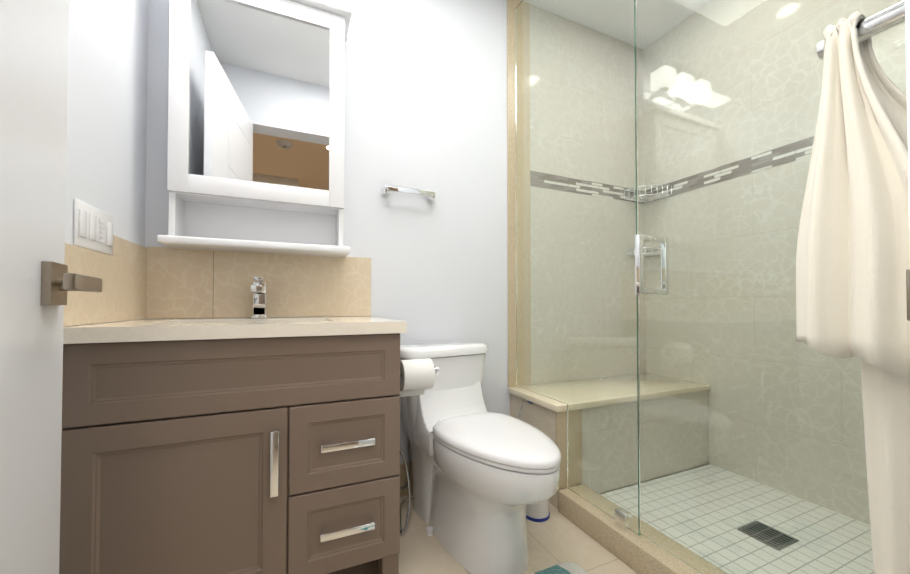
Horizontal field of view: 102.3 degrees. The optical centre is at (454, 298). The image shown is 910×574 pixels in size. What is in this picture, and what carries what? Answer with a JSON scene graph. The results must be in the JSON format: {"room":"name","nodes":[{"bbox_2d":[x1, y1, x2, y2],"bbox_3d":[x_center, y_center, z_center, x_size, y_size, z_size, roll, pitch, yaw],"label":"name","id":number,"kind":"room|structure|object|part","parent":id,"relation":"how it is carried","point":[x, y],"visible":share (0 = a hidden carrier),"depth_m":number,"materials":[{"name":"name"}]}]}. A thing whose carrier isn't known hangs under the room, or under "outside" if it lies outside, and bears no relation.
{"room":"bathroom","nodes":[
{"label":"bathroom","id":0,"kind":"room"},
{"bbox_2d":[63,0,147,326],"bbox_3d":[-0.809,-0.370,0.523,0.100,2.480,1.650,0,-1,-24],"label":"wall","id":1,"kind":"structure","parent":0,"point":[106,108],"depth_m":1.04,"materials":[{"name":"white paint"}]},
{"bbox_2d":[0,0,101,573],"bbox_3d":[-0.487,-0.193,0.323,0.109,2.096,0.748,0,-1,-24],"label":"entry door","id":2,"kind":"structure","parent":1,"relation":"in","point":[77,282],"depth_m":0.53,"materials":[{"name":"white wood"}]},
{"bbox_2d":[40,261,67,304],"bbox_3d":[-0.648,-0.024,0.594,0.011,0.068,0.068,1,-1,-32],"label":"rosette","id":3,"kind":"object","parent":2,"relation":"attached to","point":[51,275],"visible":0.79,"depth_m":0.57,"materials":[{"name":"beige metal"}]},
{"bbox_2d":[57,278,72,290],"bbox_3d":[-0.624,-0.024,0.609,0.047,0.021,0.021,1,-1,-32],"label":"door lever","id":4,"kind":"object","parent":3,"relation":"attached to","point":[60,284],"visible":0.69,"depth_m":0.59,"materials":[{"name":"metal"}]},
{"bbox_2d":[63,243,113,325],"bbox_3d":[-0.914,-0.032,0.889,0.008,0.189,0.354,0,-1,-24],"label":"trim","id":5,"kind":"structure","parent":1,"relation":"attached to","point":[82,308],"depth_m":0.93,"materials":[{"name":"beige tile"}]},
{"bbox_2d":[73,199,112,254],"bbox_3d":[-0.944,-0.183,0.964,0.010,0.112,0.194,0,-1,-24],"label":"switch plate","id":6,"kind":"object","parent":1,"relation":"attached to","point":[93,229],"visible":1,"depth_m":0.94,"materials":[{"name":"white plastic"}]},
{"bbox_2d":[112,235,146,321],"bbox_3d":[-1.039,-0.057,1.173,0.008,0.249,0.266,0,-1,-24],"label":"trim","id":7,"kind":"structure","parent":1,"relation":"attached to","point":[129,281],"depth_m":1.15,"materials":[{"name":"beige tile"}]},
{"bbox_2d":[145,0,515,463],"bbox_3d":[0.032,-0.348,1.851,2.711,2.480,0.100,0,-1,-24],"label":"wall","id":8,"kind":"structure","parent":0,"point":[425,94],"depth_m":1.72,"materials":[{"name":"white paint"}]},
{"bbox_2d":[157,0,351,256],"bbox_3d":[-0.714,-0.663,1.379,0.610,0.966,0.169,0,-1,-24],"label":"upper cabinet","id":9,"kind":"object","parent":8,"relation":"attached to","point":[256,117],"visible":1,"depth_m":1.34,"materials":[{"name":"white paint"}]},
{"bbox_2d":[157,235,349,256],"bbox_3d":[-0.717,-0.193,1.378,0.610,0.026,0.154,0,-1,-24],"label":"shelf","id":10,"kind":"object","parent":9,"relation":"attached to","point":[171,241],"depth_m":1.31,"materials":[{"name":"white paint"}]},
{"bbox_3d":[-0.694,-0.388,1.328,0.450,0.062,0.020,0,-1,-24],"label":"door rail","id":11,"kind":"part","parent":9,"relation":"part of","materials":[{"name":"white paint"}]},
{"bbox_3d":[-0.694,-0.735,1.333,0.454,0.636,0.004,0,-1,-24],"label":"door glass","id":12,"kind":"part","parent":9,"relation":"part of","materials":[{"name":"silver metal"}]},
{"bbox_3d":[-0.694,-1.082,1.339,0.450,0.062,0.020,0,-1,-24],"label":"door rail","id":13,"kind":"part","parent":9,"relation":"part of","materials":[{"name":"white paint"}]},
{"bbox_3d":[-0.714,-1.131,1.386,0.610,0.030,0.169,0,-1,-24],"label":"crown","id":14,"kind":"part","parent":9,"relation":"part of","materials":[{"name":"white paint"}]},
{"bbox_2d":[146,246,370,318],"bbox_3d":[-0.728,-0.055,1.451,0.785,0.255,0.008,0,-1,-24],"label":"backsplash","id":15,"kind":"structure","parent":8,"relation":"attached to","point":[183,283],"depth_m":1.42,"materials":[{"name":"beige tile"}]},
{"bbox_2d":[382,184,390,195],"bbox_3d":[-0.303,-0.482,1.623,0.028,0.036,0.050,0,-1,-24],"label":"wall post","id":16,"kind":"object","parent":8,"relation":"attached to","point":[385,191],"visible":0.83,"depth_m":1.60,"materials":[{"name":"silver metal"}]},
{"bbox_2d":[387,185,434,196],"bbox_3d":[-0.195,-0.482,1.637,0.220,0.026,0.012,0,-1,-24],"label":"towel rail","id":17,"kind":"object","parent":16,"relation":"attached to","point":[406,190],"visible":1,"depth_m":1.63,"materials":[{"name":"silver metal"}]},
{"bbox_2d":[400,462,412,496],"bbox_3d":[-0.043,0.817,1.738,0.718,0.145,0.010,0,-1,-24],"label":"baseboard","id":18,"kind":"structure","parent":8,"relation":"attached to","point":[403,481],"depth_m":1.65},
{"bbox_2d":[427,196,434,200],"bbox_3d":[-0.111,-0.481,1.708,0.028,0.036,0.050,0,-1,-24],"label":"wall post","id":19,"kind":"object","parent":8,"relation":"attached to","point":[430,198],"visible":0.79,"depth_m":1.70,"materials":[{"name":"silver metal"}]},
{"bbox_2d":[400,401,532,534],"bbox_3d":[0.043,0.668,1.622,0.656,0.431,0.276,0,-1,-24],"label":"hose","id":20,"kind":"object","parent":8,"relation":"attached to","point":[410,496],"visible":0.46,"depth_m":1.54,"materials":[{"name":"silver metal"}]},
{"bbox_2d":[507,0,520,386],"bbox_3d":[0.340,-0.567,1.930,0.143,2.039,0.010,0,-1,-24],"label":"jamb","id":21,"kind":"object","parent":8,"relation":"attached to","point":[512,5],"visible":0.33,"depth_m":1.91,"materials":[{"name":"stone"}]},
{"bbox_2d":[399,494,637,573],"bbox_3d":[0.365,0.909,1.076,2.711,0.060,1.750,0,-1,-24],"label":"floor","id":22,"kind":"structure","parent":0,"point":[556,537],"depth_m":1.29,"materials":[{"name":"tile"}]},
{"bbox_2d":[59,277,406,573],"bbox_3d":[-0.618,0.399,1.189,0.792,0.963,0.545,0,-1,-24],"label":"bathroom vanity","id":23,"kind":"object","parent":22,"relation":"on","point":[259,441],"visible":0.98,"depth_m":0.95,"materials":[{"name":"brown paint"}]},
{"bbox_3d":[-0.673,0.536,0.913,0.463,0.480,0.019,0,-1,-24],"label":"door","id":24,"kind":"part","parent":23,"relation":"part of","materials":[{"name":"brown paint"}]},
{"bbox_3d":[-0.529,0.199,0.982,0.779,0.188,0.019,0,-1,-24],"label":"panel","id":25,"kind":"part","parent":23,"relation":"part of","materials":[{"name":"brown paint"}]},
{"bbox_2d":[63,316,406,343],"bbox_3d":[-0.618,0.124,1.193,0.792,0.110,0.545,0,-1,-24],"label":"countertop","id":26,"kind":"structure","parent":23,"relation":"on","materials":[{"name":"beige stone"}]},
{"bbox_2d":[250,277,267,317],"bbox_3d":[-0.712,-0.005,1.328,0.052,0.150,0.161,0,-1,-24],"label":"faucet","id":27,"kind":"object","parent":26,"relation":"on","point":[258,288],"depth_m":1.36,"materials":[{"name":"silver metal"}]},
{"bbox_3d":[-0.315,0.661,1.069,0.312,0.235,0.019,0,-1,-24],"label":"drawer","id":28,"kind":"part","parent":23,"relation":"part of","materials":[{"name":"brown paint"}]},
{"bbox_3d":[-0.315,0.419,1.073,0.312,0.240,0.019,0,-1,-24],"label":"drawer","id":29,"kind":"part","parent":23,"relation":"part of","materials":[{"name":"brown paint"}]},
{"bbox_2d":[399,358,438,396],"bbox_3d":[-0.138,0.277,1.263,0.162,0.137,0.104,0,-1,-24],"label":"toilet paper roll","id":30,"kind":"object","parent":23,"relation":"attached to","point":[417,376],"visible":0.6,"depth_m":1.23,"materials":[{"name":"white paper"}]},
{"bbox_2d":[400,341,560,573],"bbox_3d":[0.082,0.537,1.347,0.406,0.693,0.757,1,-1,-31],"label":"toilet","id":31,"kind":"object","parent":22,"relation":"on","point":[482,478],"visible":0.79,"depth_m":1.22,"materials":[{"name":"white ceramic"}]},
{"bbox_3d":[-0.060,0.391,1.587,0.388,0.303,0.195,1,-1,-31],"label":"tank","id":32,"kind":"part","parent":31,"relation":"part of","materials":[{"name":"white ceramic"}]},
{"bbox_3d":[-0.058,0.216,1.587,0.406,0.044,0.210,1,-1,-31],"label":"tank lid","id":33,"kind":"part","parent":31,"relation":"part of","materials":[{"name":"white ceramic"}]},
{"bbox_3d":[0.114,0.688,1.291,0.334,0.390,0.626,1,-1,-31],"label":"bowl","id":34,"kind":"part","parent":31,"relation":"part of","materials":[{"name":"white ceramic"}]},
{"bbox_3d":[0.149,0.484,1.235,0.332,0.014,0.485,1,-1,-31],"label":"seat","id":35,"kind":"part","parent":31,"relation":"part of","materials":[{"name":"white plastic"}]},
{"bbox_3d":[0.150,0.461,1.234,0.338,0.030,0.491,1,-1,-31],"label":"lid","id":36,"kind":"part","parent":31,"relation":"part of","materials":[{"name":"white plastic"}]},
{"bbox_2d":[510,394,564,508],"bbox_3d":[0.814,0.688,1.920,0.995,0.410,0.372,0,-1,-24],"label":"wall","id":37,"kind":"structure","parent":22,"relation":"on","point":[540,418],"depth_m":1.68,"materials":[{"name":"tile"}]},
{"bbox_2d":[508,386,566,412],"bbox_3d":[0.812,0.468,1.907,1.011,0.030,0.383,0,-1,-24],"label":"bench top","id":38,"kind":"object","parent":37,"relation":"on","point":[543,401],"visible":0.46,"depth_m":1.66,"materials":[{"name":"beige stone"}]},
{"bbox_2d":[555,412,566,489],"bbox_3d":[0.490,0.638,1.569,0.138,0.322,0.014,0,-1,-24],"label":"jamb","id":39,"kind":"object","parent":37,"relation":"attached to","point":[561,430],"visible":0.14,"depth_m":1.55,"materials":[{"name":"stone"}]},
{"bbox_2d":[526,499,549,521],"bbox_3d":[0.335,0.736,1.508,0.106,0.300,0.106,0,-1,-24],"label":"toilet brush","id":40,"kind":"object","parent":22,"relation":"on","point":[538,512],"visible":0.42,"depth_m":1.46,"materials":[{"name":"white plastic"}]},
{"bbox_2d":[532,562,587,573],"bbox_3d":[0.250,0.864,0.848,0.555,0.021,0.565,0,-1,-24],"label":"bath mat","id":41,"kind":"object","parent":22,"relation":"on","point":[567,568],"visible":0.93,"depth_m":1.16,"materials":[{"name":"teal fabric"}]},
{"bbox_2d":[558,488,700,573],"bbox_3d":[0.717,0.834,1.048,0.140,0.090,1.111,0,-1,-24],"label":"sill","id":42,"kind":"structure","parent":22,"relation":"on","point":[639,554],"depth_m":1.24,"materials":[{"name":"stone"}]},
{"bbox_2d":[515,0,640,534],"bbox_3d":[0.470,-0.369,1.578,0.010,2.328,0.732,0,-1,-24],"label":"glass wall","id":43,"kind":"structure","parent":42,"relation":"on","point":[576,324],"depth_m":1.47,"materials":[{"name":"clear glass"}]},
{"bbox_2d":[615,508,627,529],"bbox_3d":[0.591,0.768,1.284,0.036,0.051,0.045,0,-1,-24],"label":"clip","id":44,"kind":"object","parent":43,"relation":"attached to","point":[621,518],"visible":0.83,"depth_m":1.27,"materials":[{"name":"silver metal"}]},
{"bbox_3d":[0.618,-0.375,1.243,0.008,2.327,0.001,0,-1,-24],"label":"shower glass partition edge","id":45,"kind":"part","parent":43,"relation":"part of","materials":[{"name":"clear glass"}]},
{"bbox_3d":[0.919,-0.369,0.611,0.140,2.480,0.115,0,-1,-24],"label":"wall","id":46,"kind":"structure","parent":0,"visible":0},
{"bbox_2d":[635,0,906,573],"bbox_3d":[0.748,-0.384,0.948,0.010,2.318,0.639,0,-1,-24],"label":"door","id":47,"kind":"structure","parent":46,"relation":"attached to","point":[752,456],"depth_m":0.95,"materials":[{"name":"clear glass"}]},
{"bbox_2d":[635,27,639,531],"bbox_3d":[0.619,-0.379,1.241,0.008,2.318,0.001,0,-1,-24],"label":"shower glass partition edge","id":48,"kind":"object","parent":47,"relation":"attached to","point":[638,397],"visible":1,"depth_m":1.23,"materials":[{"name":"teal"}]},
{"bbox_2d":[635,234,653,293],"bbox_3d":[0.641,-0.109,1.187,0.142,0.190,0.018,0,-1,-24],"label":"door handle","id":49,"kind":"object","parent":47,"relation":"attached to","point":[639,270],"visible":0.4,"depth_m":1.16,"materials":[{"name":"silver metal"}]},
{"bbox_3d":[0.641,-0.194,1.188,0.124,0.017,0.017,0,-1,-24],"label":"post","id":50,"kind":"part","parent":49,"relation":"part of","materials":[{"name":"silver metal"}]},
{"bbox_3d":[0.641,-0.024,1.185,0.124,0.017,0.017,0,-1,-24],"label":"post","id":51,"kind":"part","parent":49,"relation":"part of","materials":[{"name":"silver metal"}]},
{"bbox_2d":[796,0,909,573],"bbox_3d":[0.822,-0.002,0.593,0.135,1.100,0.410,0,-1,-24],"label":"towel","id":52,"kind":"object","parent":47,"relation":"attached to","point":[853,255],"visible":0.98,"depth_m":0.68,"materials":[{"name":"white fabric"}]},
{"bbox_3d":[1.134,-0.369,0.561,1.535,2.480,0.150,0,-1,-24],"label":"wall","id":53,"kind":"structure","parent":0,"visible":0},
{"bbox_2d":[905,0,909,231],"bbox_3d":[0.426,-0.194,0.248,0.012,2.120,0.154,0,-1,-24],"label":"door frame","id":54,"kind":"structure","parent":53,"relation":"attached to","point":[907,17],"depth_m":0.32,"materials":[{"name":"white"}]},
{"bbox_3d":[0.399,-0.004,0.289,0.002,0.070,0.036,0,-1,-24],"label":"strike plate","id":55,"kind":"object","parent":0,"visible":0},
{"bbox_2d":[906,269,909,320],"bbox_3d":[0.389,-0.003,0.310,0.002,0.044,0.010,0,-1,-24],"label":"lip of the door jamb strike","id":56,"kind":"object","parent":55,"relation":"attached to","point":[908,290],"visible":1,"depth_m":0.31,"materials":[{"name":"beige metal"}]}
]}

